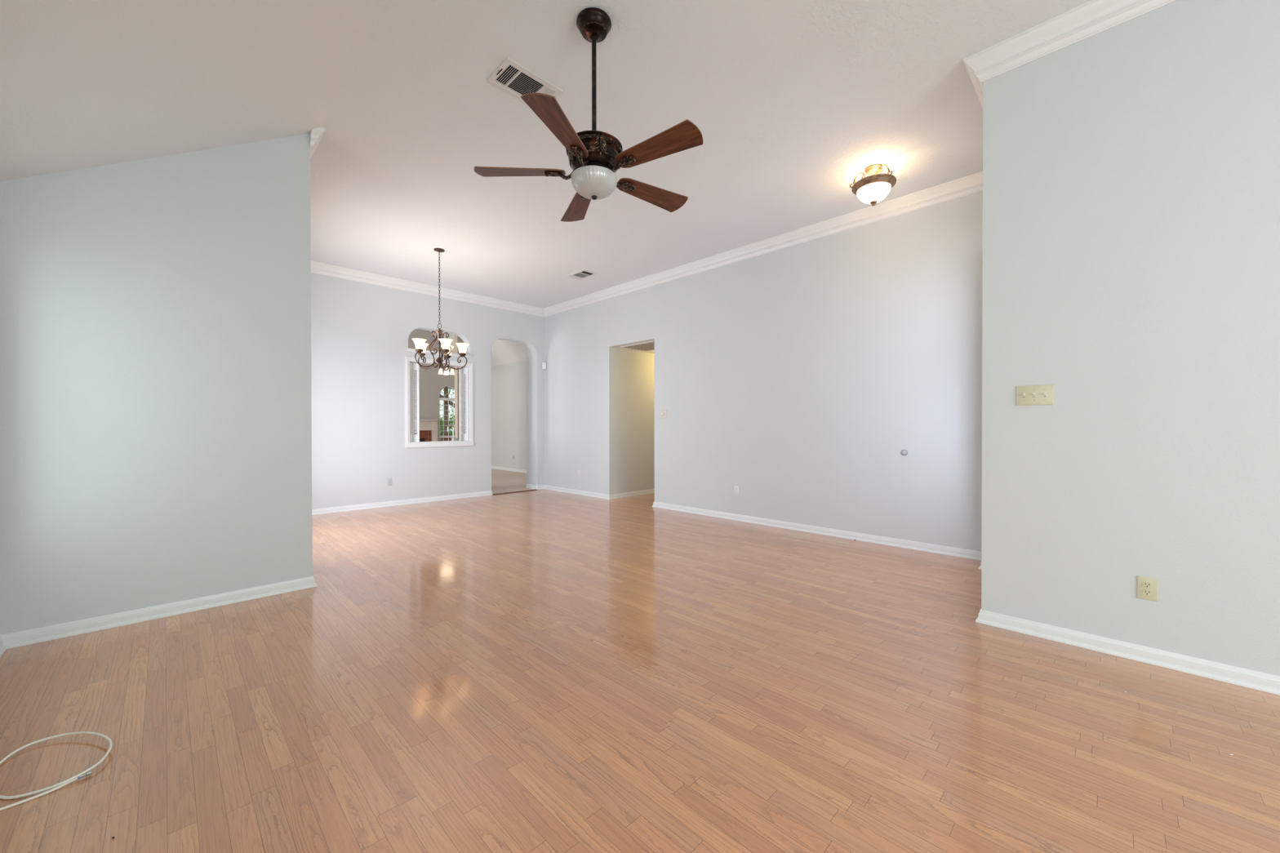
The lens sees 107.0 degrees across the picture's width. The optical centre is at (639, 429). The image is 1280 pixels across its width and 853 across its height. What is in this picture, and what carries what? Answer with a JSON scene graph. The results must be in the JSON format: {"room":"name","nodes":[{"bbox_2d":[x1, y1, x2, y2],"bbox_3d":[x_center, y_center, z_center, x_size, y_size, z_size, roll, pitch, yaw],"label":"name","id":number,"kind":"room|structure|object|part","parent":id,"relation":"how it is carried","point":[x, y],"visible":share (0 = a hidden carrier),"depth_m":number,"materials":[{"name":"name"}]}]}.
{"room":"empty living room","nodes":[
{"label":"empty living room","id":0,"kind":"room"},
{"bbox_2d":[0,133,312,635],"bbox_3d":[-3.064,-0.510,3.043,0.150,3.429,1.561,0,0,45],"label":"wall","id":1,"kind":"structure","parent":0,"point":[156,394],"depth_m":2.95,"materials":[{"name":"grey paint"}]},
{"bbox_2d":[311,272,545,509],"bbox_3d":[-3.308,-1.413,7.677,0.150,5.260,4.972,0,0,45],"label":"wall","id":2,"kind":"structure","parent":0,"point":[361,331],"depth_m":7.09,"materials":[{"name":"grey paint"}]},
{"bbox_2d":[386,478,391,485],"bbox_3d":[-3.768,0.795,7.114,0.009,0.114,0.070,0,0,45],"label":"wall outlet","id":3,"kind":"object","parent":2,"relation":"attached to","point":[388,480],"visible":1,"depth_m":7.11,"materials":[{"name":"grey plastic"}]},
{"bbox_2d":[311,490,493,515],"bbox_3d":[-3.783,1.122,7.195,0.176,0.076,3.293,0,0,45],"label":"baseboard","id":4,"kind":"structure","parent":2,"relation":"attached to","point":[394,503],"depth_m":7.17,"materials":[{"name":"white wood"}]},
{"bbox_2d":[309,126,544,316],"bbox_3d":[-2.113,-2.193,6.264,3.531,0.139,4.368,0,0,45],"label":"crown molding","id":5,"kind":"structure","parent":2,"relation":"attached to","point":[316,135],"depth_m":7.21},
{"bbox_2d":[404,356,474,448],"bbox_3d":[-3.275,-0.418,7.714,0.192,1.402,1.096,0,0,45],"label":"window casing","id":6,"kind":"structure","parent":2,"relation":"in","point":[407,359],"depth_m":7.65,"materials":[{"name":"white wood"}]},
{"bbox_2d":[409,362,419,442],"bbox_3d":[-3.553,-0.416,7.425,0.110,1.235,0.155,0,0,45],"label":"louvered shutter","id":7,"kind":"object","parent":6,"relation":"attached to","point":[413,366],"visible":0.98,"depth_m":7.44,"materials":[{"name":"white wood"}]},
{"bbox_2d":[459,367,468,440],"bbox_3d":[-2.990,-0.420,7.990,0.110,1.235,0.155,0,0,45],"label":"louvered shutter","id":8,"kind":"object","parent":6,"relation":"attached to","point":[464,372],"visible":0.92,"depth_m":8.00,"materials":[{"name":"white wood"}]},
{"bbox_2d":[407,348,471,357],"bbox_3d":[-3.268,-1.226,7.700,0.185,0.040,1.036,0,0,45],"label":"ledge","id":9,"kind":"object","parent":2,"relation":"attached to","point":[408,349],"visible":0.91,"depth_m":7.59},
{"bbox_2d":[542,362,546,369],"bbox_3d":[-1.823,-1.203,9.011,0.074,0.132,0.044,0,0,0],"label":"detector","id":10,"kind":"object","parent":2,"relation":"attached to","point":[544,364],"visible":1,"depth_m":8.99,"materials":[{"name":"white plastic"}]},
{"bbox_2d":[408,328,454,440],"bbox_3d":[-7.313,-1.284,12.598,0.150,4.870,5.950,0,0,45],"label":"wall","id":11,"kind":"structure","parent":0,"point":[431,383],"depth_m":13.72,"materials":[{"name":"beige paint"}]},
{"bbox_2d":[439,385,454,440],"bbox_3d":[-5.728,-0.152,14.174,0.080,2.303,0.601,0,0,45],"label":"window","id":12,"kind":"structure","parent":11,"relation":"in","point":[444,398],"depth_m":14.11,"materials":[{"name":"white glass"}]},
{"bbox_2d":[454,334,466,438],"bbox_3d":[-3.930,-1.197,11.036,0.150,4.667,0.730,0,0,45],"label":"wall","id":13,"kind":"structure","parent":0,"point":[457,340],"depth_m":10.76,"materials":[{"name":"beige paint"}]},
{"bbox_2d":[429,330,526,366],"bbox_3d":[-5.149,-2.712,10.398,6.310,2.192,5.900,0,0,45],"label":"ceiling","id":14,"kind":"structure","parent":0,"point":[503,352],"depth_m":12.37,"materials":[{"name":"white paint"}]},
{"bbox_2d":[438,333,454,375],"bbox_3d":[-4.926,-2.277,12.049,0.326,1.766,0.326,0,0,18],"label":"light","id":15,"kind":"object","parent":14,"relation":"hanging from","point":[440,371],"visible":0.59,"depth_m":12.00,"materials":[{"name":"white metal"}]},
{"bbox_3d":[-5.048,-1.473,11.991,0.132,0.160,0.132,0,0,-27],"label":"lamp shade","id":16,"kind":"part","parent":15,"relation":"part of","materials":[{"name":"white glass"}]},
{"bbox_3d":[-4.863,-1.473,11.932,0.132,0.160,0.132,0,0,-27],"label":"lamp shade","id":17,"kind":"part","parent":15,"relation":"part of","materials":[{"name":"white glass"}]},
{"bbox_3d":[-4.804,-1.474,12.117,0.132,0.160,0.132,0,0,-27],"label":"lamp shade","id":18,"kind":"part","parent":15,"relation":"part of","materials":[{"name":"white glass"}]},
{"bbox_2d":[491,360,526,470],"bbox_3d":[-3.105,-0.463,12.428,6.260,3.220,0.140,0,0,45],"label":"wall","id":19,"kind":"structure","parent":0,"point":[508,380],"depth_m":12.73,"materials":[{"name":"grey paint"}]},
{"bbox_2d":[491,466,526,473],"bbox_3d":[-3.254,1.089,12.471,5.800,0.076,0.026,0,0,45],"label":"baseboard","id":20,"kind":"structure","parent":19,"relation":"attached to","point":[492,467],"depth_m":12.72,"materials":[{"name":"white wood"}]},
{"bbox_2d":[526,345,532,484],"bbox_3d":[-1.912,-0.645,9.377,0.265,3.620,0.600,0,0,45],"label":"wall","id":21,"kind":"structure","parent":0,"point":[529,355],"depth_m":9.19,"materials":[{"name":"grey paint"}]},
{"bbox_2d":[525,484,532,488],"bbox_3d":[-2.131,1.108,9.166,0.265,0.076,0.026,0,0,45],"label":"baseboard","id":22,"kind":"structure","parent":21,"relation":"attached to","point":[528,486],"depth_m":9.18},
{"bbox_2d":[0,0,1090,308],"bbox_3d":[0.335,-1.800,2.836,11.840,1.128,6.077,0,0,45],"label":"ceiling","id":23,"kind":"structure","parent":0,"point":[789,101],"depth_m":3.06,"materials":[{"name":"white paint"}]},
{"bbox_2d":[412,248,469,370],"bbox_3d":[-2.525,-1.510,5.952,0.670,1.500,0.675,0,0,45],"label":"chandelier","id":24,"kind":"object","parent":23,"relation":"hanging from","point":[420,346],"visible":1,"depth_m":5.96,"materials":[{"name":"brown metal"}]},
{"bbox_3d":[-2.680,-1.024,5.750,0.166,0.128,0.166,0,0,34],"label":"lamp shade","id":25,"kind":"part","parent":24,"relation":"part of","materials":[{"name":"white glass"}]},
{"bbox_3d":[-2.788,-1.026,6.049,0.166,0.128,0.166,0,0,16],"label":"lamp shade","id":26,"kind":"part","parent":24,"relation":"part of","materials":[{"name":"white glass"}]},
{"bbox_3d":[-2.630,-0.993,5.825,0.020,0.468,0.296,0,0,34],"label":"arm","id":27,"kind":"part","parent":24,"relation":"part of","materials":[{"name":"brown metal"}]},
{"bbox_3d":[-2.702,-0.995,6.024,0.296,0.468,0.020,0,0,16],"label":"arm","id":28,"kind":"part","parent":24,"relation":"part of","materials":[{"name":"brown metal"}]},
{"bbox_3d":[-2.529,-1.784,5.969,0.017,0.913,0.017,0,0,45],"label":"chain","id":29,"kind":"part","parent":24,"relation":"part of","materials":[{"name":"brown metal"}]},
{"bbox_3d":[-2.418,-0.994,5.832,0.020,0.468,0.296,0,0,-38],"label":"arm","id":30,"kind":"part","parent":24,"relation":"part of","materials":[{"name":"brown metal"}]},
{"bbox_3d":[-2.534,-0.996,6.154,0.020,0.468,0.296,0,0,-2],"label":"arm","id":31,"kind":"part","parent":24,"relation":"part of","materials":[{"name":"brown metal"}]},
{"bbox_3d":[-2.362,-1.024,5.761,0.166,0.128,0.166,0,0,-38],"label":"lamp shade","id":32,"kind":"part","parent":24,"relation":"part of","materials":[{"name":"white glass"}]},
{"bbox_3d":[-2.537,-1.027,6.244,0.166,0.128,0.166,0,0,-2],"label":"lamp shade","id":33,"kind":"part","parent":24,"relation":"part of","materials":[{"name":"white glass"}]},
{"bbox_3d":[-2.359,-0.995,6.035,0.296,0.468,0.020,0,0,-20],"label":"arm","id":34,"kind":"part","parent":24,"relation":"part of","materials":[{"name":"brown metal"}]},
{"bbox_3d":[-2.275,-1.026,6.066,0.166,0.128,0.166,0,0,-20],"label":"lamp shade","id":35,"kind":"part","parent":24,"relation":"part of","materials":[{"name":"white glass"}]},
{"bbox_2d":[486,56,563,100],"bbox_3d":[-0.746,-2.237,3.085,0.263,0.014,0.409,0,0,45],"label":"ceiling vent","id":36,"kind":"object","parent":23,"relation":"in","point":[512,77],"visible":0.74,"depth_m":3.04,"materials":[{"name":"white metal"}]},
{"bbox_2d":[566,269,597,279],"bbox_3d":[-0.854,-2.263,6.948,0.413,0.010,0.256,0,0,45],"label":"ceiling vent","id":37,"kind":"object","parent":23,"relation":"in","point":[582,274],"visible":1,"depth_m":6.94,"materials":[{"name":"white metal"}]},
{"bbox_2d":[474,7,702,222],"bbox_3d":[-0.218,-1.754,2.610,1.242,0.975,1.238,0,0,45],"label":"ceiling fan","id":38,"kind":"object","parent":23,"relation":"hanging from","point":[594,156],"visible":1,"depth_m":2.52,"materials":[{"name":"brown wood"}]},
{"bbox_3d":[-0.657,-1.412,2.601,0.491,0.006,0.162,0,12,-1],"label":"blade","id":39,"kind":"part","parent":38,"relation":"part of","materials":[{"name":"brown wood"}]},
{"bbox_3d":[-0.370,-1.410,2.221,0.162,0.006,0.491,13,4,16],"label":"blade","id":40,"kind":"part","parent":38,"relation":"part of","materials":[{"name":"brown wood"}]},
{"bbox_3d":[-0.431,-1.407,2.606,0.192,0.061,0.064,0,12,-1],"label":"blade arm","id":41,"kind":"part","parent":38,"relation":"part of","materials":[{"name":"brown metal"}]},
{"bbox_3d":[-0.385,-1.415,2.992,0.162,0.006,0.491,-13,4,-19],"label":"blade","id":42,"kind":"part","parent":38,"relation":"part of","materials":[{"name":"brown wood"}]},
{"bbox_3d":[-0.305,-1.406,2.438,0.064,0.061,0.192,13,4,16],"label":"blade arm","id":43,"kind":"part","parent":38,"relation":"part of","materials":[{"name":"brown metal"}]},
{"bbox_3d":[-0.106,-1.407,2.505,0.192,0.061,0.064,0,-12,35],"label":"blade arm","id":44,"kind":"part","parent":38,"relation":"part of","materials":[{"name":"brown metal"}]},
{"bbox_3d":[-0.108,-1.408,2.716,0.192,0.061,0.064,0,-12,-37],"label":"blade arm","id":45,"kind":"part","parent":38,"relation":"part of","materials":[{"name":"brown metal"}]},
{"bbox_3d":[0.071,-1.415,2.853,0.491,0.006,0.162,0,-12,-37],"label":"blade","id":46,"kind":"part","parent":38,"relation":"part of","materials":[{"name":"brown wood"}]},
{"bbox_3d":[0.080,-1.412,2.377,0.491,0.006,0.162,0,-12,35],"label":"blade","id":47,"kind":"part","parent":38,"relation":"part of","materials":[{"name":"brown wood"}]},
{"bbox_2d":[849,164,896,205],"bbox_3d":[2.026,-2.092,4.096,0.348,0.322,0.368,0,0,45],"label":"ceiling light","id":48,"kind":"object","parent":23,"relation":"attached to","point":[872,188],"visible":1,"depth_m":4.01,"materials":[{"name":"white glass"}]},
{"bbox_3d":[1.894,-2.168,4.113,0.137,0.141,0.018,0,0,11],"label":"arm","id":49,"kind":"part","parent":48,"relation":"part of","materials":[{"name":"brown metal"}]},
{"bbox_3d":[2.018,-2.017,4.089,0.266,0.117,0.266,0,0,45],"label":"lamp shade","id":50,"kind":"part","parent":48,"relation":"part of","materials":[{"name":"white glass"}]},
{"bbox_3d":[2.058,-2.168,3.969,0.018,0.141,0.137,0,0,-19],"label":"arm","id":51,"kind":"part","parent":48,"relation":"part of","materials":[{"name":"brown metal"}]},
{"bbox_2d":[615,347,654,493],"bbox_3d":[0.295,-0.193,8.660,0.138,2.720,2.106,0,0,45],"label":"wall","id":52,"kind":"structure","parent":0,"point":[635,387],"depth_m":8.19,"materials":[{"name":"grey paint"}]},
{"bbox_2d":[531,484,654,499],"bbox_3d":[-0.483,1.106,9.192,2.034,0.076,2.464,0,0,45],"label":"baseboard","id":53,"kind":"structure","parent":52,"relation":"attached to","point":[606,496],"depth_m":8.26,"materials":[{"name":"white wood"}]},
{"bbox_2d":[617,346,653,353],"bbox_3d":[0.755,-1.402,8.264,1.200,0.098,2.206,0,0,45],"label":"crown molding","id":54,"kind":"structure","parent":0,"point":[651,351],"depth_m":8.15,"materials":[{"name":"white"}]},
{"bbox_2d":[620,340,653,351],"bbox_3d":[0.151,-1.340,7.686,0.740,0.019,0.600,0,0,45],"label":"ceiling","id":55,"kind":"structure","parent":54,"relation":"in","point":[645,346],"depth_m":7.69,"materials":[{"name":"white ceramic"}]},
{"bbox_2d":[0,468,1279,852],"bbox_3d":[-1.190,1.195,5.933,18.350,0.060,8.283,0,0,45],"label":"floor","id":56,"kind":"structure","parent":0,"point":[538,671],"depth_m":1.98,"materials":[{"name":"brown wood"}]},
{"bbox_2d":[0,731,112,811],"bbox_3d":[-2.092,1.177,1.632,0.413,0.030,0.380,0,0,4],"label":"coaxial cable","id":57,"kind":"object","parent":56,"relation":"on","point":[87,772],"visible":1,"depth_m":1.61,"materials":[{"name":"white plastic"}]},
{"bbox_2d":[413,419,438,441],"bbox_3d":[-6.401,0.426,13.275,0.200,1.400,1.460,0,0,45],"label":"fireplace","id":58,"kind":"object","parent":56,"relation":"on","point":[428,430],"visible":0.2,"depth_m":13.62,"materials":[{"name":"beige paint"}]},
{"bbox_2d":[413,419,437,422],"bbox_3d":[-6.384,-0.239,13.289,0.200,0.070,1.330,0,0,45],"label":"mantel shelf","id":59,"kind":"object","parent":58,"relation":"attached to","point":[420,420],"depth_m":13.51,"materials":[{"name":"beige paint"}]},
{"bbox_2d":[493,488,537,494],"bbox_3d":[-2.265,1.144,8.618,0.062,0.011,0.907,0,0,45],"label":"threshold","id":60,"kind":"object","parent":56,"relation":"on","point":[534,489],"visible":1,"depth_m":8.60,"materials":[{"name":"wood"}]},
{"bbox_3d":[-3.773,0.700,7.769,0.615,0.912,2.320,0,0,45],"label":"countertop","id":61,"kind":"structure","parent":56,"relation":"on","visible":0},
{"bbox_2d":[447,423,453,440],"bbox_3d":[-3.310,0.073,8.288,0.055,0.336,0.149,0,0,36],"label":"kitchen faucet","id":62,"kind":"object","parent":61,"relation":"on","point":[449,424],"visible":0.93,"depth_m":8.29,"materials":[{"name":"silver metal"}]},
{"bbox_2d":[544,191,982,551],"bbox_3d":[0.885,-0.574,6.479,7.490,3.586,0.150,0,0,45],"label":"wall","id":63,"kind":"structure","parent":0,"point":[798,378],"depth_m":5.32,"materials":[{"name":"grey paint"}]},
{"bbox_2d":[660,409,666,417],"bbox_3d":[0.338,-0.218,6.898,0.116,0.122,0.032,0,0,45],"label":"light switch","id":64,"kind":"object","parent":63,"relation":"attached to","point":[663,412],"visible":1,"depth_m":6.90,"materials":[{"name":"white plastic"}]},
{"bbox_2d":[734,485,738,495],"bbox_3d":[1.231,0.782,6.032,0.070,0.114,0.009,0,0,45],"label":"wall outlet","id":65,"kind":"object","parent":63,"relation":"attached to","point":[736,487],"visible":1,"depth_m":6.03,"materials":[{"name":"white plastic"}]},
{"bbox_2d":[651,501,981,569],"bbox_3d":[1.528,1.124,5.989,2.008,0.076,5.012,0,0,-16],"label":"baseboard","id":66,"kind":"structure","parent":63,"relation":"attached to","point":[940,549],"depth_m":5.12,"materials":[{"name":"white wood"}]},
{"bbox_2d":[543,0,1177,316],"bbox_3d":[1.904,-2.183,3.926,2.548,0.139,12.458,0,0,-25],"label":"crown molding","id":67,"kind":"structure","parent":63,"relation":"attached to","point":[1091,18],"depth_m":4.22,"materials":[{"name":"white wood"}]},
{"bbox_2d":[901,449,907,455],"bbox_3d":[2.597,0.232,4.655,0.060,0.060,0.028,0,0,45],"label":"bumper cover","id":68,"kind":"object","parent":63,"relation":"attached to","point":[904,452],"visible":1,"depth_m":4.65,"materials":[{"name":"white plastic"}]},
{"bbox_2d":[981,0,1279,676],"bbox_3d":[3.757,-0.565,1.333,4.559,3.546,0.160,0,0,45],"label":"wall","id":69,"kind":"structure","parent":0,"point":[1131,168],"depth_m":2.41,"materials":[{"name":"grey paint"}]},
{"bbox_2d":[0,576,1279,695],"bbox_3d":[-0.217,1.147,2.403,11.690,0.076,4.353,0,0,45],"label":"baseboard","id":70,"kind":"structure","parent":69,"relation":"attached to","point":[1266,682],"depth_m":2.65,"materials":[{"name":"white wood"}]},
{"bbox_2d":[1016,384,1053,405],"bbox_3d":[2.253,-0.194,2.706,0.164,0.114,0.020,0,0,45],"label":"light switch","id":71,"kind":"object","parent":69,"relation":"attached to","point":[1042,394],"visible":1,"depth_m":2.71,"materials":[{"name":"beige plastic"}]},
{"bbox_2d":[1137,575,1157,601],"bbox_3d":[2.574,0.809,2.402,0.070,0.114,0.009,0,0,45],"label":"wall outlet","id":72,"kind":"object","parent":69,"relation":"attached to","point":[1147,587],"visible":1,"depth_m":2.40,"materials":[{"name":"beige plastic"}]},
{"bbox_2d":[1142,589,1151,595],"bbox_3d":[2.572,0.828,2.401,0.034,0.028,0.002,0,0,45],"label":"receptacle","id":73,"kind":"object","parent":72,"relation":"attached to","point":[1144,592],"depth_m":2.40,"materials":[{"name":"beige plastic"}]},
{"bbox_2d":[1142,581,1152,587],"bbox_3d":[2.572,0.789,2.400,0.034,0.028,0.002,0,0,45],"label":"receptacle","id":74,"kind":"object","parent":72,"relation":"attached to","point":[1144,584],"depth_m":2.40,"materials":[{"name":"beige plastic"}]},
{"label":"outside","id":75,"kind":"structure","parent":0,"visible":0},
{"bbox_3d":[-11.777,1.276,22.315,19.830,0.200,9.000,0,0,45],"label":"lawn","id":76,"kind":"structure","parent":75,"visible":0},
{"bbox_2d":[440,416,451,440],"bbox_3d":[-7.617,0.347,17.879,0.983,1.709,0.969,0,0,45],"label":"shrub","id":77,"kind":"object","parent":76,"relation":"on","point":[441,418],"visible":0.13,"depth_m":17.78,"materials":[{"name":"green plant"}]},
{"bbox_2d":[439,386,454,440],"bbox_3d":[-6.247,-0.088,15.531,0.270,2.600,0.765,0,0,45],"label":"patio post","id":78,"kind":"object","parent":76,"relation":"on","point":[446,388],"visible":0.42,"depth_m":15.43,"materials":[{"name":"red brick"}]},
{"bbox_2d":[440,413,454,440],"bbox_3d":[-7.431,0.274,18.895,1.182,1.843,1.245,0,0,45],"label":"shrub","id":79,"kind":"object","parent":76,"relation":"on","point":[450,422],"visible":0.13,"depth_m":18.67,"materials":[{"name":"green plant"}]},
{"bbox_2d":[440,389,454,428],"bbox_3d":[-9.029,-1.038,22.093,2.984,4.426,2.985,0,0,45],"label":"shrub","id":80,"kind":"object","parent":76,"relation":"on","point":[443,389],"visible":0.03,"depth_m":21.32,"materials":[{"name":"green plant"}]}
]}

